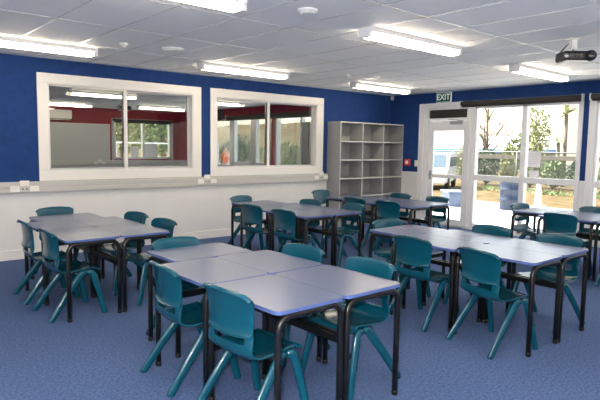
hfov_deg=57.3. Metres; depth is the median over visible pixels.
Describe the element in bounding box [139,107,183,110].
diffuser
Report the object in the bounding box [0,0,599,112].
ceiling
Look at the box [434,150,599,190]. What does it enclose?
fence
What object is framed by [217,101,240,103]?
tray
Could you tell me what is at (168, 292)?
chair
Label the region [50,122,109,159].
whiteboard
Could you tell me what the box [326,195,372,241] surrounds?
school desk
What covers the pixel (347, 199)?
chair
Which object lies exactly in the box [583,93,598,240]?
trim
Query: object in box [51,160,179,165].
trim
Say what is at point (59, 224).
school desk
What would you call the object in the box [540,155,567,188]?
shrub
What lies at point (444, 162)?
van
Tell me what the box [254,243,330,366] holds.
chair
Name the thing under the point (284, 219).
chair
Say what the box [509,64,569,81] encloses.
ceiling light
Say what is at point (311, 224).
chair
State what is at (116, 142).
railing
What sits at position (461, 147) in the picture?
shrub
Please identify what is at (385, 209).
chair
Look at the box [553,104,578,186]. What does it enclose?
palm
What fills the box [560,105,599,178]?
building
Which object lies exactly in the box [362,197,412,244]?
school desk
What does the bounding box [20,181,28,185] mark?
socket plate
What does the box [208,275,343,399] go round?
school desk
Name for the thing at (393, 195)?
chair
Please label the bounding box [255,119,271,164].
window
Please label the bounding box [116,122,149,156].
tree
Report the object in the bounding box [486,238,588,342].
school desk
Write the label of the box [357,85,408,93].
diffuser
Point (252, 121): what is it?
trim
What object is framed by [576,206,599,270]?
chair
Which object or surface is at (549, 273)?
chair
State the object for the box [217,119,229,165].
window
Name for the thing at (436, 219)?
chair
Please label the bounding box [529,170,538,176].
paper notice
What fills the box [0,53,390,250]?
wall
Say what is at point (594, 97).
roller blind
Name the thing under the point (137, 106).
ceiling light
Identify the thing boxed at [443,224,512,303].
chair
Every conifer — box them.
[504,128,543,169]
[520,106,551,164]
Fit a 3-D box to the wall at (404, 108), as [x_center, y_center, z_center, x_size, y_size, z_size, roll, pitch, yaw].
[2.547,-0.896,11.890,0.140,2.742,20.950,-4,7,-41]
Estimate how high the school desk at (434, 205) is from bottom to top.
0.735 m
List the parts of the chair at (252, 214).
leg, backrest, leg, seat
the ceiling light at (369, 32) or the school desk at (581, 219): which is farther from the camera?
the school desk at (581, 219)
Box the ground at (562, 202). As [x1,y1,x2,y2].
[433,169,599,209]
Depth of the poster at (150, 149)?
19.09 m
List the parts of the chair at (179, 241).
leg, backrest, seat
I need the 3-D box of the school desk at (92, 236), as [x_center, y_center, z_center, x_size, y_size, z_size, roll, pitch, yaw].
[-2.084,0.684,5.255,0.503,0.735,0.700,-4,7,-41]
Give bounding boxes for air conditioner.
[50,109,71,119]
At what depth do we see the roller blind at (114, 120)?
18.72 m
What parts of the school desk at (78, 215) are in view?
leg frame, leg frame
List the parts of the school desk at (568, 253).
leg frame, rail, leg frame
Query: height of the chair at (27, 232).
0.821 m
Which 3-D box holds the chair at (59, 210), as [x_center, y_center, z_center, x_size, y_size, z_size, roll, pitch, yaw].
[-2.881,0.507,6.646,0.496,0.821,0.542,-5,8,-44]
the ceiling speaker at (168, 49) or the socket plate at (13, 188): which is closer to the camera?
the ceiling speaker at (168, 49)
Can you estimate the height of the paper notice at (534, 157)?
0.290 m
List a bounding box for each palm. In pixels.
[551,136,564,186]
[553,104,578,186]
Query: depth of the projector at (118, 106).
14.44 m
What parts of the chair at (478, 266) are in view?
leg, backrest, leg, seat, leg, leg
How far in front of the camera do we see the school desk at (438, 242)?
5.03 m
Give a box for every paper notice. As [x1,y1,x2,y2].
[527,151,540,167]
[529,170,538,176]
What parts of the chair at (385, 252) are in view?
backrest, seat, leg, leg, leg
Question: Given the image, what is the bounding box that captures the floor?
[0,220,599,399]
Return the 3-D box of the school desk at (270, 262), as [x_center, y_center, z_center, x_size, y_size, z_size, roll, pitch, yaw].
[-0.240,0.817,4.159,0.503,0.735,0.700,-4,7,-41]
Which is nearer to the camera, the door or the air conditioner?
the door
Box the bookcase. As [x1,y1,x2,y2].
[326,121,403,226]
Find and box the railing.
[116,142,167,156]
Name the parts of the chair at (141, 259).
leg, leg, seat, leg, backrest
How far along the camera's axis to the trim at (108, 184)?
8.60 m
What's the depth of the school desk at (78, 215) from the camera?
6.39 m
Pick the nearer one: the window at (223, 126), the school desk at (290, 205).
the school desk at (290, 205)
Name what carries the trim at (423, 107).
attached to the wall at (404, 108)
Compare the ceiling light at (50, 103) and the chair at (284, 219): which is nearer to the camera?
the chair at (284, 219)
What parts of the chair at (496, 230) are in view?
leg, seat, backrest, leg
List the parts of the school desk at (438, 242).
leg frame, rail, leg frame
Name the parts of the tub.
lid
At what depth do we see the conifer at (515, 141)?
38.26 m
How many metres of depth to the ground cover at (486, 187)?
21.56 m
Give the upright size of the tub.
0.440 m
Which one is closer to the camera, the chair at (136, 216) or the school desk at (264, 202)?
the chair at (136, 216)
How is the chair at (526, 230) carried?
on the floor
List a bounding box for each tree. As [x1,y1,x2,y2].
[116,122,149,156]
[129,125,167,154]
[139,124,167,156]
[450,107,521,168]
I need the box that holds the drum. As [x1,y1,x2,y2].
[499,182,518,210]
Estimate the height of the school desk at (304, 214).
0.735 m
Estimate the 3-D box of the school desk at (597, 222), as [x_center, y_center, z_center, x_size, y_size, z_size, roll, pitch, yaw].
[3.987,0.643,6.600,0.503,0.735,0.700,-4,7,-41]
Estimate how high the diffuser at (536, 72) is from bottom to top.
0.054 m
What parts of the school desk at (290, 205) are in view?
leg frame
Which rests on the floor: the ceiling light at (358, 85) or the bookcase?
the bookcase
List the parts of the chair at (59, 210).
backrest, leg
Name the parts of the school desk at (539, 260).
leg frame, rail, leg frame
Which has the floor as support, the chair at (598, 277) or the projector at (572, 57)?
the chair at (598, 277)
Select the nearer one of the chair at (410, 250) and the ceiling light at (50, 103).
the chair at (410, 250)
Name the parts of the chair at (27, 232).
backrest, leg, leg, seat, leg, leg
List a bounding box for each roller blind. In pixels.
[113,119,172,124]
[225,111,310,120]
[430,109,466,118]
[459,93,584,106]
[589,93,599,100]
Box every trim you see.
[0,173,327,193]
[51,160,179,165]
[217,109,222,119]
[230,120,254,165]
[416,94,583,237]
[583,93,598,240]
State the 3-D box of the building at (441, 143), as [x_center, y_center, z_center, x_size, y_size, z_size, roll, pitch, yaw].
[14.009,-4.724,53.505,10.000,2.900,22.000,-4,7,-41]
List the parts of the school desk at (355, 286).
leg frame, rail, leg frame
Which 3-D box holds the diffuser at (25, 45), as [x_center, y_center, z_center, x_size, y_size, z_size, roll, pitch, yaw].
[-3.110,-1.747,6.266,1.470,0.054,0.128,-4,7,-41]
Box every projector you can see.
[116,102,131,110]
[555,38,596,64]
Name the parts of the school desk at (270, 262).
leg frame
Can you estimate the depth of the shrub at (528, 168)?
24.88 m
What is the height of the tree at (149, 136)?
5.026 m
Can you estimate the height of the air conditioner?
0.315 m
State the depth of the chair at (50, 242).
5.09 m
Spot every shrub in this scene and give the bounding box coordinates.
[456,145,462,179]
[477,147,499,184]
[499,143,519,176]
[526,150,542,187]
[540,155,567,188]
[565,161,575,179]
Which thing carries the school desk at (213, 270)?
on the floor
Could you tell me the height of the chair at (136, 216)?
0.821 m
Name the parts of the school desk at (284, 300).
leg frame, rail, leg frame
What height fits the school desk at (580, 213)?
0.735 m
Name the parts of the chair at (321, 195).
backrest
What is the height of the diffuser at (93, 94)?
0.054 m
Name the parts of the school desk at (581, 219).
leg frame, rail, leg frame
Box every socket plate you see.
[10,186,19,191]
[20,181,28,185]
[30,186,38,190]
[198,179,203,183]
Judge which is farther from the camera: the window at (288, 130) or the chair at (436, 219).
the window at (288, 130)
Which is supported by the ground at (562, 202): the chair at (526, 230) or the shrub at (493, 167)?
the shrub at (493, 167)
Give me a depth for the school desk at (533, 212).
7.77 m
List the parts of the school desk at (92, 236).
leg frame, leg frame, rail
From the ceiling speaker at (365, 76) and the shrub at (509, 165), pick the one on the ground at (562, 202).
the shrub at (509, 165)
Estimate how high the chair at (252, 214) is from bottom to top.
0.821 m
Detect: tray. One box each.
[49,102,92,105]
[70,90,137,96]
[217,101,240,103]
[227,0,246,3]
[356,82,410,90]
[519,64,569,77]
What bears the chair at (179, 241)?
on the floor
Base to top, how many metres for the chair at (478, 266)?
0.821 m
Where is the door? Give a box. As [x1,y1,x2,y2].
[421,107,475,228]
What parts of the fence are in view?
post, timber rail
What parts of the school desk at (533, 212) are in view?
leg frame, leg frame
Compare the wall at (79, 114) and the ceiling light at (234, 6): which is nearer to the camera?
the ceiling light at (234, 6)
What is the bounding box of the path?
[432,201,599,228]
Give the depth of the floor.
4.27 m
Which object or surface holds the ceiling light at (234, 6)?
attached to the ceiling
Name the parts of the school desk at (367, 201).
leg frame, leg frame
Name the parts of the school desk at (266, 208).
leg frame, leg frame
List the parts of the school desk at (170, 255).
leg frame, rail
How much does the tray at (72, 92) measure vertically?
0.044 m
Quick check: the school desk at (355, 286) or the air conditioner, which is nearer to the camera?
the school desk at (355, 286)
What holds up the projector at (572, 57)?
hanging from the ceiling
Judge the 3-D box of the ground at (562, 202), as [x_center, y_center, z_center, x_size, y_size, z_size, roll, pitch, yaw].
[21.270,-2.595,48.739,63.400,0.190,110.000,-4,7,-41]
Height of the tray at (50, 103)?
0.044 m
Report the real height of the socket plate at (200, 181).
0.076 m
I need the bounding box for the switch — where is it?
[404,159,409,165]
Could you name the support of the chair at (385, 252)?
on the floor
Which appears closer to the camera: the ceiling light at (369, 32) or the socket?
the ceiling light at (369, 32)
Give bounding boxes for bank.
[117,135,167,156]
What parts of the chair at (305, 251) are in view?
leg, backrest, leg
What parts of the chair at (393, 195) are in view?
backrest, seat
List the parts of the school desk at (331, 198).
leg frame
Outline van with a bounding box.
[433,152,456,188]
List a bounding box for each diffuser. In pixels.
[0,41,93,56]
[72,92,135,98]
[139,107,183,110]
[217,103,238,105]
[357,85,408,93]
[514,68,567,81]
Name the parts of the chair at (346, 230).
leg, seat, leg, leg, backrest, leg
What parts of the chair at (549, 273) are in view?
leg, leg, seat, backrest, leg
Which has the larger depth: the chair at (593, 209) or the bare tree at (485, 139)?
the bare tree at (485, 139)
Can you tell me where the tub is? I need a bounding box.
[440,189,460,206]
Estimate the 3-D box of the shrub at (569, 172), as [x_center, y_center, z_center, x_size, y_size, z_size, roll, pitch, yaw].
[11.853,-1.063,23.202,1.146,1.412,1.155,-4,7,-41]
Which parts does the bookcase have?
panel, shelf, shelf, panel, shelf, shelf, panel, shelf, shelf, shelf, panel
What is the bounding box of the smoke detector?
[119,42,127,47]
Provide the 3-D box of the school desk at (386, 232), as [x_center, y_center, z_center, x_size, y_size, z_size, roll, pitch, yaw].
[1.135,0.677,5.814,0.700,0.735,0.503,-4,7,-41]
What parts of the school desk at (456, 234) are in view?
leg frame, leg frame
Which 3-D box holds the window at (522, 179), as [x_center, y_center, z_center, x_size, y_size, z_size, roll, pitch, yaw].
[4.099,-0.558,10.089,0.120,2.380,2.004,-4,7,-41]
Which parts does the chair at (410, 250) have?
leg, backrest, leg, seat, leg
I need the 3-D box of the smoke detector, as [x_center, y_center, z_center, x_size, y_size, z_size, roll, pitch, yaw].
[-2.027,-1.779,6.323,0.096,0.050,0.096,-4,7,-41]
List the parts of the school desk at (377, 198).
leg frame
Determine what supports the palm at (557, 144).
on the ground at (562, 202)
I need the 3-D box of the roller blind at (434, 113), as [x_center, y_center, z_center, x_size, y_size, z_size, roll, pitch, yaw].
[3.033,-1.757,11.208,0.020,0.180,0.930,-4,7,-41]
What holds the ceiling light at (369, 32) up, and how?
attached to the ceiling
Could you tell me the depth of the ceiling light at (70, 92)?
12.39 m
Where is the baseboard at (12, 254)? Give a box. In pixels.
[0,220,321,260]
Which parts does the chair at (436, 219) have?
seat, backrest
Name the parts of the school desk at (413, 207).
leg frame, rail, leg frame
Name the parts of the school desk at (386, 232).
leg frame, leg frame, rail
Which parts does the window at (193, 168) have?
sash frame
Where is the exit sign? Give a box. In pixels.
[436,92,451,102]
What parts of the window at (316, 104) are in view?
sash frame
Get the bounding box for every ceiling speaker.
[162,47,183,51]
[298,7,317,14]
[364,75,379,78]
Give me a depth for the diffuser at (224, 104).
14.55 m
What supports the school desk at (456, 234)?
on the floor
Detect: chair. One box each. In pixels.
[13,219,79,304]
[31,228,107,322]
[34,206,89,280]
[100,211,148,290]
[114,218,176,305]
[140,260,240,397]
[146,236,204,334]
[197,282,308,399]
[227,195,265,249]
[239,204,282,252]
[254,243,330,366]
[271,208,316,251]
[279,199,324,252]
[301,256,400,399]
[308,190,341,237]
[320,203,365,265]
[343,197,381,249]
[371,218,430,298]
[372,200,411,251]
[373,193,411,239]
[389,234,459,331]
[412,196,449,249]
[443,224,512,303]
[446,246,537,359]
[505,233,584,333]
[510,203,542,240]
[542,212,591,275]
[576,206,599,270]
[594,272,599,285]
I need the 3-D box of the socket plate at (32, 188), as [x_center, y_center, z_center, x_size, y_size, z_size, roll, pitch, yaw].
[-3.629,-0.156,7.510,0.118,0.076,0.017,-4,7,-41]
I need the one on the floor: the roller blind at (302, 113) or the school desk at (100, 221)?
the school desk at (100, 221)
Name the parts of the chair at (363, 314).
leg, seat, leg, backrest, leg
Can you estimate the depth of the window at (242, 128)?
16.84 m
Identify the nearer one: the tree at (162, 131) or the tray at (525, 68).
the tray at (525, 68)
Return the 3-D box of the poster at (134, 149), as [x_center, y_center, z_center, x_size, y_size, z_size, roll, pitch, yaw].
[-5.627,-1.633,18.709,0.280,0.400,0.002,-4,7,-41]
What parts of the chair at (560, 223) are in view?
backrest, leg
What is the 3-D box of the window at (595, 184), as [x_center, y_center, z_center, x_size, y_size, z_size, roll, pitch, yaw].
[5.684,-0.358,8.255,0.120,2.380,2.390,-4,7,-41]
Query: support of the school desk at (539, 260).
on the floor
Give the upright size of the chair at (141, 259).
0.821 m
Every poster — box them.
[131,146,138,156]
[145,144,156,156]
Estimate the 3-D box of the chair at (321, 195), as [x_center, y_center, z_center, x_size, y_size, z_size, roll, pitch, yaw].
[0.503,0.235,9.978,0.496,0.821,0.542,-5,8,-44]
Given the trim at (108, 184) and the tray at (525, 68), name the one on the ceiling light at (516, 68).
the tray at (525, 68)
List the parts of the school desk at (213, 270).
leg frame, leg frame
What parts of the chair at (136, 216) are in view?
leg, leg, seat, backrest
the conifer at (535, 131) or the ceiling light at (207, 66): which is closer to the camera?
the ceiling light at (207, 66)
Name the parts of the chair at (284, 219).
leg, backrest, seat, leg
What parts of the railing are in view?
rail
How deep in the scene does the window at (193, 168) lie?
8.31 m
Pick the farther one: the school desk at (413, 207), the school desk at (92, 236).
the school desk at (413, 207)
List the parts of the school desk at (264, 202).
leg frame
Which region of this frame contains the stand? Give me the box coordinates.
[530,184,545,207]
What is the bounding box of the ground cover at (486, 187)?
[477,185,599,198]
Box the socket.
[20,186,28,191]
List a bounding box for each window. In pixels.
[36,72,201,180]
[111,118,172,159]
[210,88,323,175]
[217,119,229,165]
[233,120,250,165]
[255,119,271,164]
[275,117,310,164]
[470,101,580,233]
[589,100,599,244]
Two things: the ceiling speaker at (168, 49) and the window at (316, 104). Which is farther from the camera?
the window at (316, 104)
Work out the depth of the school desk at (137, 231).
5.39 m
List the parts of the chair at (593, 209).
seat, backrest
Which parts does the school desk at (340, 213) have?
leg frame, leg frame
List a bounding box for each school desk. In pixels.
[24,220,91,304]
[29,213,104,286]
[44,227,121,322]
[73,216,138,295]
[96,223,169,311]
[147,243,251,357]
[155,257,267,398]
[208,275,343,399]
[216,250,322,361]
[231,200,285,249]
[240,205,297,249]
[269,203,324,256]
[271,209,333,265]
[274,265,400,399]
[301,207,361,265]
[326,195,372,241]
[341,198,377,245]
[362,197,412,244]
[368,224,445,308]
[374,202,429,249]
[390,234,483,332]
[397,200,449,229]
[423,229,511,315]
[453,244,561,356]
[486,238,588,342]
[510,207,566,238]
[536,214,599,279]
[554,211,599,265]
[591,221,599,280]
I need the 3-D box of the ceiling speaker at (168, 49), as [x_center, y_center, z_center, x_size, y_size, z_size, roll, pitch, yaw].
[-1.529,-1.806,6.618,0.250,0.038,0.250,-4,7,-41]
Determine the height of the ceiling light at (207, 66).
0.095 m
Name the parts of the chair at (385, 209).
backrest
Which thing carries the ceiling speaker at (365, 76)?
attached to the ceiling
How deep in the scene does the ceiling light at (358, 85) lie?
10.14 m
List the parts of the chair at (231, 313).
leg, backrest, seat, leg, leg, leg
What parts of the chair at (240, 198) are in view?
leg, backrest, leg, seat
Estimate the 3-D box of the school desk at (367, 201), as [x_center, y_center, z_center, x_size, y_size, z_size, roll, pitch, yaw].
[1.091,0.372,8.974,0.503,0.735,0.700,-4,7,-41]
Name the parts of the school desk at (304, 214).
leg frame, rail, leg frame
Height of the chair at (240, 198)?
0.821 m
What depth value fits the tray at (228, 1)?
4.28 m
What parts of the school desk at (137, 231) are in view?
rail, leg frame, leg frame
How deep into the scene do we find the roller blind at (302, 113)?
15.42 m
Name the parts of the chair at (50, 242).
leg, backrest, leg, seat, leg, leg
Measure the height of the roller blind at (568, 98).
0.126 m
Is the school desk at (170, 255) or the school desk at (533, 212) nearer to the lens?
the school desk at (170, 255)
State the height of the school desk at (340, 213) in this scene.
0.735 m
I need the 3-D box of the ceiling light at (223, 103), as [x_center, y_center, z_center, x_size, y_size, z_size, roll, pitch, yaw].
[-2.220,-2.531,14.323,1.564,0.095,0.160,-4,7,-41]
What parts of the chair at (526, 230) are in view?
backrest, leg, seat, leg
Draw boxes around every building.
[434,136,560,171]
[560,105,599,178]
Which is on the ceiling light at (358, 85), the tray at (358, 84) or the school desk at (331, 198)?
the tray at (358, 84)
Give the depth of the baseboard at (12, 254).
8.87 m
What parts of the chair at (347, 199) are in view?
backrest, leg, seat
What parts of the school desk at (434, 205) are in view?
leg frame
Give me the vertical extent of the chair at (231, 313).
0.821 m
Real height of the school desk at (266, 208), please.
0.735 m
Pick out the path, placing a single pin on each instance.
(489, 213)
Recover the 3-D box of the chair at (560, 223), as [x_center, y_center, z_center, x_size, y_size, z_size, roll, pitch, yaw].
[3.406,0.561,7.045,0.542,0.821,0.496,-3,7,-36]
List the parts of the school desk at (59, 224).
leg frame, leg frame, rail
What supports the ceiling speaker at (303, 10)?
attached to the ceiling
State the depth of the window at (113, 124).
18.82 m
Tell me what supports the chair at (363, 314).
on the floor
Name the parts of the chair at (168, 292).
leg, backrest, seat, leg, leg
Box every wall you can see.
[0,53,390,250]
[50,105,179,167]
[179,80,599,246]
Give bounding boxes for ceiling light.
[0,36,97,57]
[49,102,92,107]
[68,90,137,99]
[136,105,185,110]
[173,0,246,13]
[197,62,288,79]
[217,101,240,106]
[350,82,410,93]
[358,26,462,56]
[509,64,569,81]
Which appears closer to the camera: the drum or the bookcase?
the bookcase
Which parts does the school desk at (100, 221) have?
leg frame, leg frame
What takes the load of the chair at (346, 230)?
on the floor
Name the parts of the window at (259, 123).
glass pane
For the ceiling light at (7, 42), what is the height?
0.095 m
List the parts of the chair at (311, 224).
backrest, seat, leg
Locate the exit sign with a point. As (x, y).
(446, 96)

